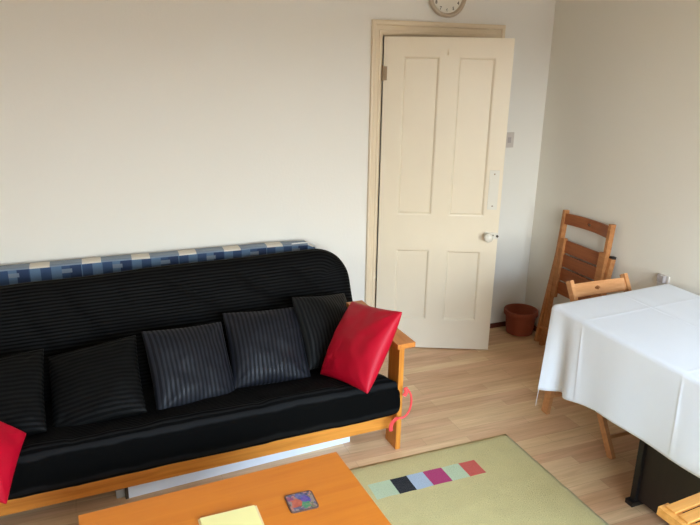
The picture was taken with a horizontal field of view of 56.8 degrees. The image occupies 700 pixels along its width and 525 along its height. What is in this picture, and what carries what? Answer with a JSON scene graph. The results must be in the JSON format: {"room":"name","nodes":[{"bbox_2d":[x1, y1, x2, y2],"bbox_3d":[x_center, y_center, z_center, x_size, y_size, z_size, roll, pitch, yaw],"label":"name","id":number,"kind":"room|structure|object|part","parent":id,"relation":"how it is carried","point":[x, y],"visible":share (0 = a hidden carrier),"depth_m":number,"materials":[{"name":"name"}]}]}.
{"room":"living room","nodes":[
{"label":"living room","id":0,"kind":"room"},
{"bbox_2d":[0,0,555,322],"bbox_3d":[-0.806,-0.605,3.663,4.714,2.620,0.100,-6,18,-21],"label":"wall","id":1,"kind":"structure","parent":0,"point":[127,127],"depth_m":3.57,"materials":[{"name":"paint"}]},
{"bbox_2d":[364,19,505,306],"bbox_3d":[0.514,-0.472,4.246,0.908,2.067,0.124,-6,18,-21],"label":"trim","id":2,"kind":"structure","parent":1,"relation":"attached to","point":[379,28],"depth_m":3.94,"materials":[{"name":"beige paint"}]},
{"bbox_2d":[376,36,514,349],"bbox_3d":[0.559,-0.364,4.039,0.768,1.972,0.111,2,17,2],"label":"door","id":3,"kind":"structure","parent":1,"relation":"in","point":[445,100],"depth_m":4.03,"materials":[{"name":"beige paint"}]},
{"bbox_3d":[0.869,-0.159,4.070,0.058,0.058,0.075,2,17,2],"label":"knob","id":4,"kind":"part","parent":3,"relation":"part of","materials":[{"name":"white ceramic"}]},
{"bbox_3d":[0.894,-0.169,4.101,0.084,0.041,0.008,2,17,2],"label":"lock plate","id":5,"kind":"part","parent":3,"relation":"part of","materials":[{"name":"white metal"}]},
{"bbox_3d":[0.890,-0.448,4.017,0.060,0.246,0.004,2,17,2],"label":"finger plate","id":6,"kind":"part","parent":3,"relation":"part of","materials":[{"name":"white plastic"}]},
{"bbox_2d":[429,0,465,17],"bbox_3d":[0.583,-1.594,3.855,0.256,0.256,0.034,-6,18,-21],"label":"wall clock","id":7,"kind":"object","parent":1,"relation":"attached to","point":[442,8],"visible":1,"depth_m":3.88,"materials":[{"name":"beige plastic"}]},
{"bbox_2d":[490,321,505,327],"bbox_3d":[1.112,0.452,4.739,0.379,0.032,0.014,-6,18,-21],"label":"baseboard","id":8,"kind":"structure","parent":1,"relation":"attached to","point":[498,324],"depth_m":4.72,"materials":[{"name":"brown wood"}]},
{"bbox_2d":[506,132,513,147],"bbox_3d":[1.061,-0.817,4.316,0.072,0.100,0.013,-6,18,-21],"label":"light switch","id":9,"kind":"object","parent":1,"relation":"attached to","point":[510,135],"visible":0.82,"depth_m":4.31,"materials":[{"name":"grey plastic"}]},
{"bbox_2d":[0,278,669,524],"bbox_3d":[-0.178,1.185,2.515,4.714,0.100,6.200,-6,18,-21],"label":"floor","id":10,"kind":"structure","parent":0,"point":[460,396],"depth_m":3.39,"materials":[{"name":"brown wood"}]},
{"bbox_2d":[0,240,316,285],"bbox_3d":[-1.199,0.343,3.647,2.125,0.804,0.094,-6,18,-21],"label":"blanket","id":11,"kind":"object","parent":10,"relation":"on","point":[39,271],"visible":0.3,"depth_m":3.50,"materials":[{"name":"blue fabric"}]},
{"bbox_2d":[0,249,415,516],"bbox_3d":[-0.879,0.519,3.094,2.217,0.805,1.019,-7,19,-23],"label":"futon sofa","id":12,"kind":"object","parent":10,"relation":"on","point":[56,465],"visible":0.6,"depth_m":3.04,"materials":[{"name":"black fabric"}]},
{"bbox_2d":[0,421,25,503],"bbox_3d":[-1.377,0.661,2.318,0.356,0.372,0.323,-6,18,-21],"label":"cushion","id":13,"kind":"object","parent":12,"relation":"on","point":[12,438],"visible":1,"depth_m":2.38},
{"bbox_2d":[0,349,46,435],"bbox_3d":[-1.481,0.573,2.704,0.385,0.289,0.357,-6,18,-21],"label":"cushion","id":14,"kind":"object","parent":12,"relation":"on","point":[22,407],"visible":0.94,"depth_m":2.68,"materials":[{"name":"black fabric"}]},
{"bbox_2d":[48,335,146,426],"bbox_3d":[-1.120,0.536,2.856,0.387,0.305,0.361,-6,18,-21],"label":"cushion","id":15,"kind":"object","parent":12,"relation":"on","point":[100,382],"visible":0.96,"depth_m":2.79,"materials":[{"name":"black fabric"}]},
{"bbox_3d":[-0.969,0.337,3.355,2.140,0.613,0.389,-7,19,-23],"label":"mattress","id":16,"kind":"part","parent":12,"relation":"part of","materials":[{"name":"black fabric"}]},
{"bbox_2d":[142,322,235,409],"bbox_3d":[-0.741,0.485,3.018,0.412,0.351,0.270,-10,20,-32],"label":"cushion","id":17,"kind":"object","parent":12,"relation":"on","point":[187,365],"visible":0.85,"depth_m":2.95,"materials":[{"name":"black fabric"}]},
{"bbox_3d":[-0.738,0.879,2.813,2.056,0.091,0.024,-7,19,-23],"label":"rail","id":18,"kind":"part","parent":12,"relation":"part of","materials":[{"name":"orange wood"}]},
{"bbox_3d":[-0.845,0.724,3.061,2.050,0.343,0.774,-7,19,-23],"label":"seat mattress","id":19,"kind":"part","parent":12,"relation":"part of","materials":[{"name":"black fabric"}]},
{"bbox_2d":[222,307,310,388],"bbox_3d":[-0.414,0.417,3.220,0.401,0.307,0.283,-6,18,-21],"label":"cushion","id":20,"kind":"object","parent":12,"relation":"on","point":[266,346],"visible":0.95,"depth_m":3.16,"materials":[{"name":"black fabric"}]},
{"bbox_2d":[292,293,346,369],"bbox_3d":[-0.118,0.353,3.407,0.421,0.386,0.240,-14,23,-40],"label":"cushion","id":21,"kind":"object","parent":12,"relation":"on","point":[318,317],"visible":0.57,"depth_m":3.30,"materials":[{"name":"black fabric"}]},
{"bbox_2d":[320,301,401,393],"bbox_3d":[0.045,0.391,3.091,0.260,0.396,0.451,-11,21,-34],"label":"cushion","id":22,"kind":"object","parent":12,"relation":"on","point":[359,346],"visible":1,"depth_m":2.99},
{"bbox_3d":[0.142,0.304,3.255,0.092,0.024,0.595,-7,19,-23],"label":"armrest","id":23,"kind":"part","parent":12,"relation":"part of","materials":[{"name":"orange wood"}]},
{"bbox_3d":[0.220,0.640,3.172,0.026,0.566,0.108,-7,19,-23],"label":"post","id":24,"kind":"part","parent":12,"relation":"part of","materials":[{"name":"orange wood"}]},
{"bbox_2d":[389,387,411,431],"bbox_3d":[0.245,0.707,3.117,0.112,0.238,0.024,-2,17,-10],"label":"ribbon","id":25,"kind":"object","parent":12,"relation":"attached to","point":[406,390],"visible":1,"depth_m":3.12,"materials":[{"name":"red fabric"}]},
{"bbox_2d":[115,437,349,498],"bbox_3d":[-0.550,0.908,3.113,1.115,0.063,0.222,-7,19,-25],"label":"carton","id":26,"kind":"object","parent":10,"relation":"on","point":[129,492],"visible":0.26,"depth_m":2.96,"materials":[{"name":"white cardboard"}]},
{"bbox_2d":[350,434,608,524],"bbox_3d":[0.372,1.231,2.200,1.705,0.016,1.908,-6,18,-21],"label":"rug","id":27,"kind":"object","parent":10,"relation":"on","point":[492,480],"visible":0.7,"depth_m":2.89,"materials":[{"name":"green fabric"}]},
{"bbox_2d":[78,452,390,524],"bbox_3d":[-0.340,1.032,2.038,0.886,0.432,0.560,-7,19,-24],"label":"coffee table","id":28,"kind":"object","parent":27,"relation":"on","point":[341,498],"visible":0.97,"depth_m":2.12,"materials":[{"name":"orange wood"}]},
{"bbox_2d":[198,505,263,524],"bbox_3d":[-0.338,0.832,1.940,0.188,0.009,0.270,-6,19,-22],"label":"notepad","id":29,"kind":"object","parent":28,"relation":"on","point":[250,515],"visible":1,"depth_m":2.02,"materials":[{"name":"paper"}]},
{"bbox_2d":[284,490,318,513],"bbox_3d":[-0.159,0.782,2.117,0.095,0.005,0.092,-5,18,-20],"label":"coaster","id":30,"kind":"object","parent":28,"relation":"on","point":[298,502],"visible":1,"depth_m":2.11,"materials":[{"name":"tile"}]},
{"bbox_2d":[504,303,538,336],"bbox_3d":[1.215,0.415,4.622,0.240,0.174,0.240,-6,18,-21],"label":"plant pot","id":31,"kind":"object","parent":10,"relation":"on","point":[520,318],"visible":1,"depth_m":4.56,"materials":[{"name":"ceramic"}]},
{"bbox_2d":[534,210,615,344],"bbox_3d":[1.426,0.170,4.122,0.149,0.940,0.482,-6,18,-21],"label":"folded chair","id":32,"kind":"object","parent":10,"relation":"on","point":[605,263],"visible":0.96,"depth_m":4.13,"materials":[{"name":"brown wood"}]},
{"bbox_3d":[1.339,0.194,4.351,0.094,0.718,0.022,-1,17,-22],"label":"leg","id":33,"kind":"part","parent":32,"relation":"part of","materials":[{"name":"beige wood"}]},
{"bbox_3d":[1.375,0.034,4.256,0.030,0.400,0.030,-1,17,-22],"label":"seat rail","id":34,"kind":"part","parent":32,"relation":"part of","materials":[{"name":"beige wood"}]},
{"bbox_3d":[1.480,-0.231,4.018,0.038,0.074,0.393,-1,17,-22],"label":"rail","id":35,"kind":"part","parent":32,"relation":"part of","materials":[{"name":"brown wood"}]},
{"bbox_3d":[1.506,0.132,3.946,0.030,0.400,0.030,-1,17,-22],"label":"seat rail","id":36,"kind":"part","parent":32,"relation":"part of","materials":[{"name":"beige wood"}]},
{"bbox_3d":[1.508,0.322,3.948,0.094,0.718,0.022,-1,17,-22],"label":"leg","id":37,"kind":"part","parent":32,"relation":"part of","materials":[{"name":"beige wood"}]},
{"bbox_2d":[541,273,631,458],"bbox_3d":[1.361,0.504,3.326,0.430,0.793,0.514,-6,18,-21],"label":"folding chair","id":38,"kind":"object","parent":10,"relation":"on","point":[622,283],"visible":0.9,"depth_m":3.37,"materials":[{"name":"brown wood"}]},
{"bbox_3d":[1.094,0.625,3.486,0.022,0.446,0.101,-6,18,-21],"label":"leg","id":39,"kind":"part","parent":38,"relation":"part of","materials":[{"name":"brown wood"}]},
{"bbox_3d":[1.299,0.132,3.389,0.342,0.076,0.069,-6,18,-21],"label":"rail","id":40,"kind":"part","parent":38,"relation":"part of","materials":[{"name":"brown wood"}]},
{"bbox_2d":[625,439,699,522],"bbox_3d":[1.579,0.716,2.703,0.769,0.745,1.487,-6,18,-21],"label":"dining table","id":41,"kind":"object","parent":10,"relation":"on","point":[657,480],"visible":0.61,"depth_m":2.71,"materials":[{"name":"wood"}]},
{"bbox_2d":[535,284,699,477],"bbox_3d":[1.577,0.620,2.666,0.846,0.554,1.540,-6,18,-21],"label":"tablecloth","id":42,"kind":"object","parent":41,"relation":"on","point":[632,358],"visible":1,"depth_m":2.76,"materials":[{"name":"white fabric"}]},
{"bbox_3d":[1.529,1.018,2.949,0.672,0.022,0.040,-6,18,-21],"label":"foot rail","id":43,"kind":"part","parent":41,"relation":"part of","materials":[{"name":"black wood"}]},
{"bbox_3d":[1.255,0.713,2.737,0.030,0.720,0.028,-6,18,-21],"label":"leg","id":44,"kind":"part","parent":41,"relation":"part of","materials":[{"name":"black wood"}]},
{"bbox_2d":[657,492,699,524],"bbox_3d":[1.232,0.907,1.953,0.430,0.793,0.514,-7,19,-25],"label":"folding chair","id":45,"kind":"object","parent":10,"relation":"on","point":[672,514],"visible":1,"depth_m":2.06,"materials":[{"name":"brown wood"}]},
{"bbox_3d":[1.113,0.869,1.905,0.046,0.047,0.461,-7,19,-25],"label":"seat rail","id":46,"kind":"part","parent":45,"relation":"part of","materials":[{"name":"brown wood"}]},
{"bbox_2d":[376,36,383,277],"bbox_3d":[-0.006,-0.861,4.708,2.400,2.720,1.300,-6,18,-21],"label":"door frame","id":47,"kind":"structure","parent":0,"point":[383,36],"depth_m":5.44,"materials":[{"name":"paint"}]},
{"bbox_2d":[525,0,699,327],"bbox_3d":[2.247,-0.137,2.325,0.100,2.620,4.800,-6,18,-21],"label":"wall","id":48,"kind":"structure","parent":0,"point":[620,142],"depth_m":3.74,"materials":[{"name":"paint"}]},
{"bbox_2d":[656,273,669,285],"bbox_3d":[1.717,0.104,3.566,0.034,0.072,0.072,-6,18,-21],"label":"wall socket","id":49,"kind":"object","parent":48,"relation":"attached to","point":[662,279],"visible":0.93,"depth_m":3.55,"materials":[{"name":"grey plastic"}]}
]}

